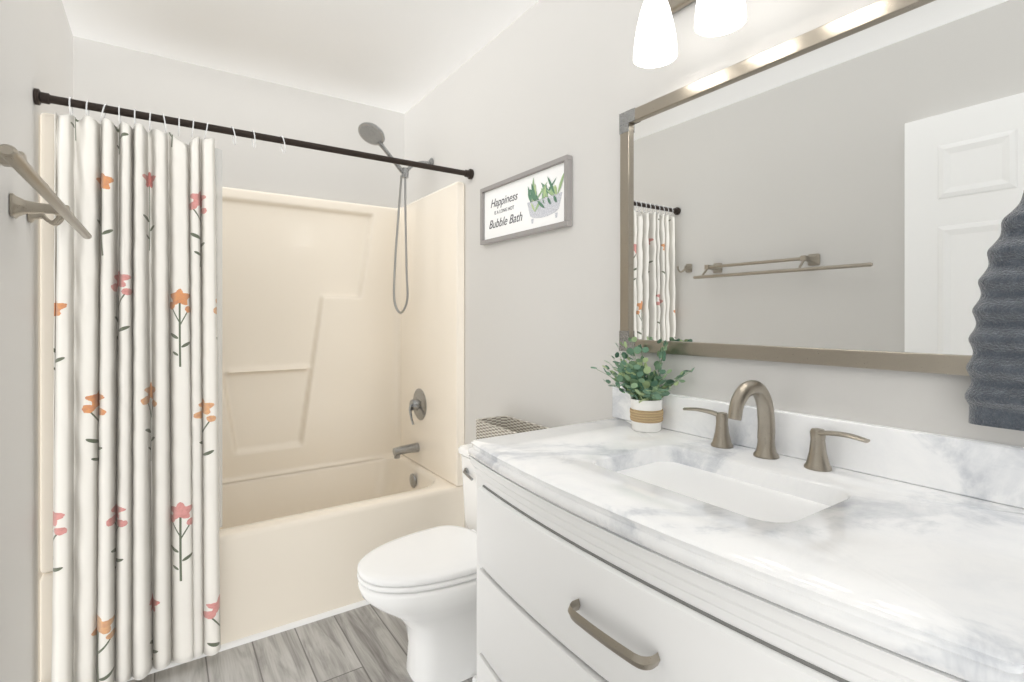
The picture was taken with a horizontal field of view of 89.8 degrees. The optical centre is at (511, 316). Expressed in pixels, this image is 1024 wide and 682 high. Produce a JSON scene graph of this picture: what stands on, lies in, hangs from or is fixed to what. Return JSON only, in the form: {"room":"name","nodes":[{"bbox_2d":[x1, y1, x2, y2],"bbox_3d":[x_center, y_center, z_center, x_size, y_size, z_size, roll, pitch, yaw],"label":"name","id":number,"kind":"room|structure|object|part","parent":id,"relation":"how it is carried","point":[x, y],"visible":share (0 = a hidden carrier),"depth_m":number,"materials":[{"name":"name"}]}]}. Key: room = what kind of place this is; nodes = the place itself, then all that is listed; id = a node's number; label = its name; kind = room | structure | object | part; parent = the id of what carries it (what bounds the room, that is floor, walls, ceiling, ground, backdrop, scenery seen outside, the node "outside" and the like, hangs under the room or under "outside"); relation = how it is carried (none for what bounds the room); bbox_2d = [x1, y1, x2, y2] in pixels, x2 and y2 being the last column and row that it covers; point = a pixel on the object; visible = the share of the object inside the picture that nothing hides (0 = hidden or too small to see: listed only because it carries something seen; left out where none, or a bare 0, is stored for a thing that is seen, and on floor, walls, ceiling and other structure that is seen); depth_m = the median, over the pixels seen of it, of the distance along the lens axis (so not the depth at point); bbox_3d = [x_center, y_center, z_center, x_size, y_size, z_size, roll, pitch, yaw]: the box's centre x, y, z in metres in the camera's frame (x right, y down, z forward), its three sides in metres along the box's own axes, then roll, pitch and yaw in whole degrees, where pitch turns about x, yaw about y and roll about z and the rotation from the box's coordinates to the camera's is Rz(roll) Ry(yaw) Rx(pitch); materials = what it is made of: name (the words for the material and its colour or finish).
{"room":"bathroom","nodes":[
{"label":"bathroom","id":0,"kind":"room"},
{"bbox_2d":[0,0,72,681],"bbox_3d":[-1.059,-0.001,0.895,0.100,2.440,3.370,0,0,-34],"label":"wall","id":1,"kind":"structure","parent":0,"point":[36,43],"depth_m":1.43,"materials":[{"name":"paint"}]},
{"bbox_2d":[27,214,63,225],"bbox_3d":[-1.369,-0.300,1.512,0.077,0.056,0.073,0,0,-34],"label":"robe hook","id":2,"kind":"object","parent":1,"relation":"attached to","point":[56,221],"visible":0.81,"depth_m":1.50,"materials":[{"name":"silver metal"}]},
{"bbox_2d":[0,144,91,238],"bbox_3d":[-1.002,-0.267,1.042,0.154,0.096,0.910,0,0,-34],"label":"towel rail","id":3,"kind":"object","parent":1,"relation":"attached to","point":[14,158],"visible":1,"depth_m":0.99,"materials":[{"name":"silver metal"}]},
{"bbox_3d":[-1.226,-0.273,1.367,0.150,0.085,0.058,0,0,-34],"label":"post","id":4,"kind":"part","parent":3,"relation":"part of","materials":[{"name":"silver metal"}]},
{"bbox_2d":[33,88,473,179],"bbox_3d":[-0.820,-0.669,1.988,1.520,0.048,0.048,0,0,-34],"label":"shower curtain rod","id":5,"kind":"object","parent":1,"relation":"attached to","point":[39,96],"visible":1,"depth_m":1.85,"materials":[{"name":"black metal"}]},
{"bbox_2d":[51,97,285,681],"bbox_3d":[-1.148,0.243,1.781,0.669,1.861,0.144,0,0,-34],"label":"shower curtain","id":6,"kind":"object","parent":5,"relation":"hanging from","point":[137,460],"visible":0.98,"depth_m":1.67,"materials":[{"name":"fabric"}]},
{"bbox_2d":[73,36,403,207],"bbox_3d":[-1.306,-0.001,2.703,1.524,2.440,0.100,0,0,-34],"label":"wall","id":7,"kind":"structure","parent":0,"point":[112,75],"depth_m":2.64,"materials":[{"name":"paint"}]},
{"bbox_2d":[128,604,472,681],"bbox_3d":[-0.387,1.269,1.351,1.724,0.100,3.370,0,0,-34],"label":"floor","id":8,"kind":"structure","parent":0,"point":[367,643],"depth_m":1.84,"materials":[{"name":"grey wood"}]},
{"bbox_2d":[40,113,464,681],"bbox_3d":[-1.063,0.133,2.347,1.519,2.171,0.757,0,0,-34],"label":"bathtub","id":9,"kind":"object","parent":8,"relation":"on","point":[342,382],"visible":0.65,"depth_m":2.65,"materials":[{"name":"beige plastic"}]},
{"bbox_2d":[129,600,368,680],"bbox_3d":[-0.846,1.211,2.027,1.498,0.016,0.016,0,0,-34],"label":"trim","id":10,"kind":"structure","parent":9,"relation":"attached to","point":[266,633],"depth_m":1.99,"materials":[{"name":"white"}]},
{"bbox_3d":[-0.570,0.717,2.774,0.144,0.074,0.068,0,0,-34],"label":"spout","id":11,"kind":"part","parent":9,"relation":"part of","materials":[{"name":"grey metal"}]},
{"bbox_2d":[357,443,476,681],"bbox_3d":[-0.200,0.872,1.823,0.688,0.694,0.500,0,0,-34],"label":"toilet","id":12,"kind":"object","parent":8,"relation":"on","point":[422,585],"visible":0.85,"depth_m":1.68,"materials":[{"name":"white ceramic"}]},
{"bbox_3d":[-0.291,0.815,1.760,0.465,0.027,0.372,0,0,-34],"label":"lid","id":13,"kind":"part","parent":12,"relation":"part of","materials":[{"name":"white"}]},
{"bbox_3d":[-0.278,1.034,1.770,0.495,0.368,0.376,0,0,-34],"label":"bowl","id":14,"kind":"part","parent":12,"relation":"part of","materials":[{"name":"white ceramic"}]},
{"bbox_3d":[-0.172,0.615,2.012,0.022,0.031,0.085,0,0,-34],"label":"lever","id":15,"kind":"part","parent":12,"relation":"part of","materials":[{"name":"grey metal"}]},
{"bbox_2d":[476,416,547,438],"bbox_3d":[0.022,0.468,1.949,0.154,0.108,0.404,0,0,-34],"label":"basket","id":16,"kind":"object","parent":12,"relation":"on","point":[488,427],"visible":0.33,"depth_m":2.04,"materials":[{"name":"wicker"}]},
{"bbox_2d":[468,380,1023,681],"bbox_3d":[0.370,0.680,1.031,0.624,1.078,1.050,0,0,-34],"label":"bathroom vanity","id":17,"kind":"object","parent":8,"relation":"on","point":[735,539],"visible":1,"depth_m":0.85,"materials":[{"name":"white"}]},
{"bbox_3d":[0.153,0.510,0.829,0.038,0.020,0.186,0,0,-34],"label":"handle","id":18,"kind":"part","parent":17,"relation":"part of","materials":[{"name":"silver metal"}]},
{"bbox_2d":[590,337,693,432],"bbox_3d":[0.333,0.188,1.419,0.201,0.260,0.300,0,0,-34],"label":"potted plant","id":19,"kind":"object","parent":17,"relation":"on","point":[648,393],"visible":1,"depth_m":1.41,"materials":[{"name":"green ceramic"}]},
{"bbox_3d":[0.379,0.274,1.448,0.089,0.088,0.089,0,0,-34],"label":"pot","id":20,"kind":"part","parent":19,"relation":"part of","materials":[{"name":"white ceramic"}]},
{"bbox_3d":[0.166,0.940,0.892,0.053,0.218,0.900,0,0,-34],"label":"drawer","id":21,"kind":"part","parent":17,"relation":"part of","materials":[{"name":"white wood"}]},
{"bbox_3d":[0.166,0.720,0.892,0.053,0.198,0.900,0,0,-34],"label":"drawer","id":22,"kind":"part","parent":17,"relation":"part of","materials":[{"name":"white wood"}]},
{"bbox_3d":[0.166,0.515,0.892,0.053,0.187,0.900,0,0,-34],"label":"drawer","id":23,"kind":"part","parent":17,"relation":"part of","materials":[{"name":"white wood"}]},
{"bbox_2d":[682,407,733,448],"bbox_3d":[0.497,0.275,1.297,0.052,0.086,0.126,0,0,-34],"label":"handle","id":24,"kind":"object","parent":17,"relation":"on","point":[714,423],"depth_m":1.30,"materials":[{"name":"silver metal"}]},
{"bbox_2d":[727,380,779,459],"bbox_3d":[0.535,0.229,1.143,0.164,0.178,0.054,0,0,-34],"label":"faucet","id":25,"kind":"object","parent":17,"relation":"on","point":[768,429],"depth_m":1.16,"materials":[{"name":"silver metal"}]},
{"bbox_2d":[803,427,870,471],"bbox_3d":[0.664,0.275,1.051,0.052,0.086,0.126,0,0,-34],"label":"handle","id":26,"kind":"object","parent":17,"relation":"on","point":[849,448],"depth_m":1.07,"materials":[{"name":"silver metal"}]},
{"bbox_2d":[62,0,538,113],"bbox_3d":[-0.387,-1.271,1.351,1.724,0.100,3.370,0,0,-34],"label":"ceiling","id":27,"kind":"structure","parent":0,"point":[402,56],"depth_m":2.24,"materials":[{"name":"white paint"}]},
{"bbox_2d":[404,0,1023,528],"bbox_3d":[0.285,-0.001,1.807,0.100,2.440,3.370,0,0,-34],"label":"wall","id":28,"kind":"structure","parent":0,"point":[540,82],"depth_m":1.81,"materials":[{"name":"paint"}]},
{"bbox_2d":[480,154,571,244],"bbox_3d":[0.035,-0.446,2.061,0.024,0.250,0.600,0,0,-34],"label":"picture frame","id":29,"kind":"object","parent":28,"relation":"attached to","point":[535,200],"visible":1,"depth_m":2.01,"materials":[{"name":"grey"}]},
{"bbox_2d":[633,0,746,67],"bbox_3d":[0.513,-0.813,1.212,0.186,0.267,0.580,0,0,-34],"label":"sconce","id":30,"kind":"object","parent":28,"relation":"attached to","point":[655,43],"visible":1,"depth_m":1.30,"materials":[{"name":"white glass"}]},
{"bbox_3d":[0.376,-0.759,1.349,0.113,0.160,0.113,0,0,-34],"label":"lamp shade","id":31,"kind":"part","parent":30,"relation":"part of","materials":[{"name":"white glass"}]},
{"bbox_3d":[0.482,-0.759,1.192,0.113,0.160,0.113,0,0,-34],"label":"lamp shade","id":32,"kind":"part","parent":30,"relation":"part of","materials":[{"name":"white glass"}]},
{"bbox_2d":[612,385,1023,530],"bbox_3d":[0.620,0.268,1.201,0.020,0.100,1.050,0,0,-34],"label":"backsplash","id":33,"kind":"structure","parent":28,"relation":"attached to","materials":[{"name":"stone"}]},
{"bbox_2d":[619,0,1023,375],"bbox_3d":[0.617,-0.262,1.204,0.024,0.736,0.972,0,0,-34],"label":"mirror","id":34,"kind":"object","parent":28,"relation":"attached to","point":[847,190],"visible":0.9,"depth_m":1.10,"materials":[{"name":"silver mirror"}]},
{"bbox_2d":[964,192,1023,430],"bbox_3d":[0.889,-0.134,0.734,0.099,0.626,0.364,0,0,-34],"label":"hanging towel","id":35,"kind":"object","parent":28,"relation":"hanging from","point":[994,395],"visible":1,"depth_m":0.82,"materials":[{"name":"grey fabric"}]}
]}

